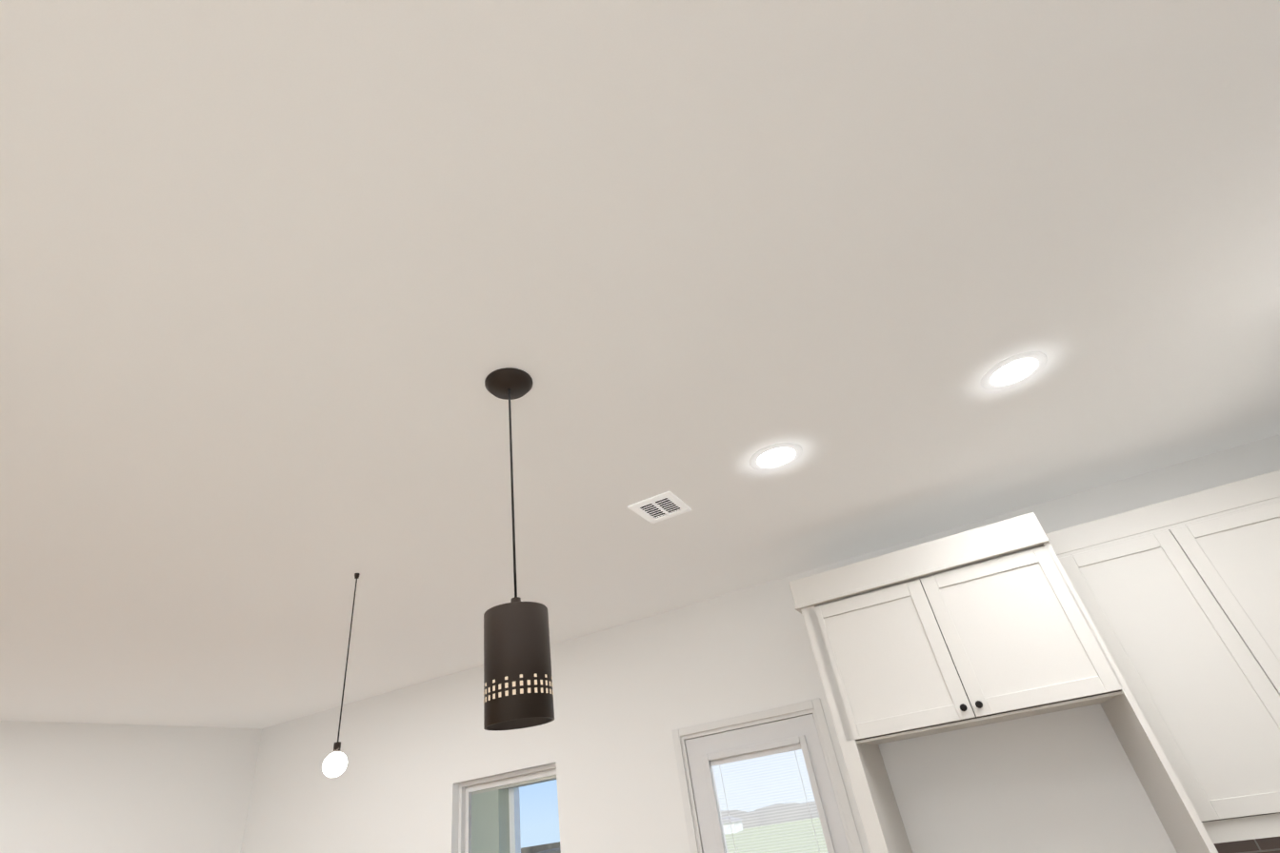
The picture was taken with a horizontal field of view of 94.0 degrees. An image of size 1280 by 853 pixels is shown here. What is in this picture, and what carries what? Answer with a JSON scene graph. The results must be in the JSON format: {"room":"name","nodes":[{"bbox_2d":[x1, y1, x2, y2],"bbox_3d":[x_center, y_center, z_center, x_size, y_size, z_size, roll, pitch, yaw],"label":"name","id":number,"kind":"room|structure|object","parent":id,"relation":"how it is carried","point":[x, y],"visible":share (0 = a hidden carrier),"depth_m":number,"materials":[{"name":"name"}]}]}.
{"room":"kitchen","nodes":[
{"label":"kitchen","id":0,"kind":"room"},
{"bbox_2d":[0,720,262,852],"bbox_3d":[-4.718,2.016,1.178,0.140,2.740,7.660,-22,-34,19],"label":"wall","id":1,"kind":"structure","parent":0,"point":[70,788],"depth_m":3.98,"materials":[{"name":"white paint"}]},
{"bbox_2d":[0,0,1279,728],"bbox_3d":[-1.815,-0.427,0.785,7.230,0.080,7.940,-22,-34,19],"label":"ceiling","id":2,"kind":"structure","parent":0,"point":[286,286],"depth_m":1.40,"materials":[{"name":"white paint"}]},
{"bbox_2d":[322,573,359,778],"bbox_3d":[-1.133,0.928,2.302,0.080,0.744,0.080,-22,-34,19],"label":"dining pendant light","id":3,"kind":"object","parent":2,"relation":"hanging from","point":[335,763],"visible":1,"depth_m":2.12,"materials":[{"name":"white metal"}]},
{"bbox_2d":[483,367,554,731],"bbox_3d":[-0.289,0.227,1.362,0.133,0.824,0.133,-22,-34,19],"label":"pendant light","id":4,"kind":"object","parent":2,"relation":"hanging from","point":[518,692],"visible":1,"depth_m":1.17,"materials":[{"name":"brown metal"}]},
{"bbox_2d":[627,491,691,523],"bbox_3d":[0.081,0.326,2.378,0.184,0.007,0.216,-22,-34,19],"label":"ceiling vent","id":5,"kind":"object","parent":2,"relation":"in","point":[659,508],"visible":1,"depth_m":2.37,"materials":[{"name":"white metal"}]},
{"bbox_2d":[748,442,802,470],"bbox_3d":[0.492,0.113,2.154,0.420,0.008,0.420,-22,-34,19],"label":"recessed light","id":6,"kind":"object","parent":2,"relation":"in","point":[775,456],"visible":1,"depth_m":2.14,"materials":[{"name":"white plastic"}]},
{"bbox_2d":[980,351,1047,390],"bbox_3d":[1.189,-0.173,1.897,0.420,0.008,0.420,-22,-34,19],"label":"recessed light","id":7,"kind":"object","parent":2,"relation":"in","point":[1016,370],"visible":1,"depth_m":1.89,"materials":[{"name":"white plastic"}]},
{"bbox_2d":[240,434,1279,852],"bbox_3d":[0.186,2.396,3.072,7.230,2.740,0.140,-22,-34,19],"label":"wall","id":8,"kind":"structure","parent":0,"point":[628,697],"depth_m":3.38,"materials":[{"name":"white paint"}]},
{"bbox_2d":[458,763,557,852],"bbox_3d":[-0.731,2.813,3.359,0.920,1.503,0.155,-22,-34,19],"label":"window","id":9,"kind":"structure","parent":8,"relation":"in","point":[467,790],"depth_m":3.78,"materials":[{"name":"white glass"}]},
{"bbox_2d":[671,698,863,852],"bbox_3d":[0.727,2.448,2.695,0.855,2.095,0.182,-22,-34,19],"label":"patio door","id":10,"kind":"structure","parent":8,"relation":"in","point":[769,781],"depth_m":3.06,"materials":[{"name":"white wood"}]},
{"bbox_2d":[1045,469,1279,843],"bbox_3d":[2.316,0.857,2.312,0.947,1.140,0.377,-22,-34,19],"label":"upper cabinet","id":11,"kind":"object","parent":8,"relation":"attached to","point":[1179,597],"visible":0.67,"depth_m":2.28,"materials":[{"name":"white paint"}]},
{"bbox_3d":[-1.414,1.912,-0.720,7.230,0.060,7.940,-22,-34,19],"label":"floor","id":12,"kind":"structure","parent":0,"visible":0},
{"bbox_2d":[788,512,1218,852],"bbox_3d":[1.472,1.722,2.177,1.058,2.535,0.635,-22,-34,19],"label":"cabinet","id":13,"kind":"object","parent":12,"relation":"on","point":[988,624],"visible":1,"depth_m":2.40,"materials":[{"name":"white paint"}]},
{"bbox_3d":[1.491,-0.524,-1.117,0.140,2.740,7.660,-22,-34,19],"label":"wall","id":14,"kind":"structure","parent":0,"visible":0},
{"bbox_2d":[1213,837,1279,852],"bbox_3d":[2.651,1.544,1.980,1.260,0.454,0.008,-22,-34,19],"label":"tile backsplash","id":15,"kind":"structure","parent":14,"relation":"attached to","point":[1271,845],"depth_m":2.20,"materials":[{"name":"tile"}]},
{"bbox_3d":[-5.598,19.036,24.229,280.000,0.150,41.599,-22,-34,19],"label":"ground","id":16,"kind":"structure","parent":0,"visible":0},
{"bbox_2d":[520,841,560,852],"bbox_3d":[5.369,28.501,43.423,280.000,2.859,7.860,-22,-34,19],"label":"trees","id":17,"kind":"object","parent":16,"relation":"on","point":[552,848],"depth_m":51.38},
{"bbox_3d":[-0.680,5.074,4.177,11.600,0.209,3.049,-22,-34,19],"label":"porch","id":18,"kind":"object","parent":16,"relation":"on","visible":0},
{"bbox_2d":[471,787,520,852],"bbox_3d":[-1.615,5.148,6.292,1.820,2.200,0.630,-22,-34,19],"label":"porch column","id":19,"kind":"structure","parent":18,"relation":"on","point":[497,830],"depth_m":6.57,"materials":[{"name":"white paint"}]},
{"bbox_2d":[471,775,556,795],"bbox_3d":[-1.041,2.965,5.535,11.600,0.460,3.049,-22,-34,19],"label":"porch roof","id":20,"kind":"structure","parent":19,"relation":"on","point":[532,782],"depth_m":6.59,"materials":[{"name":"white paint"}]}
]}

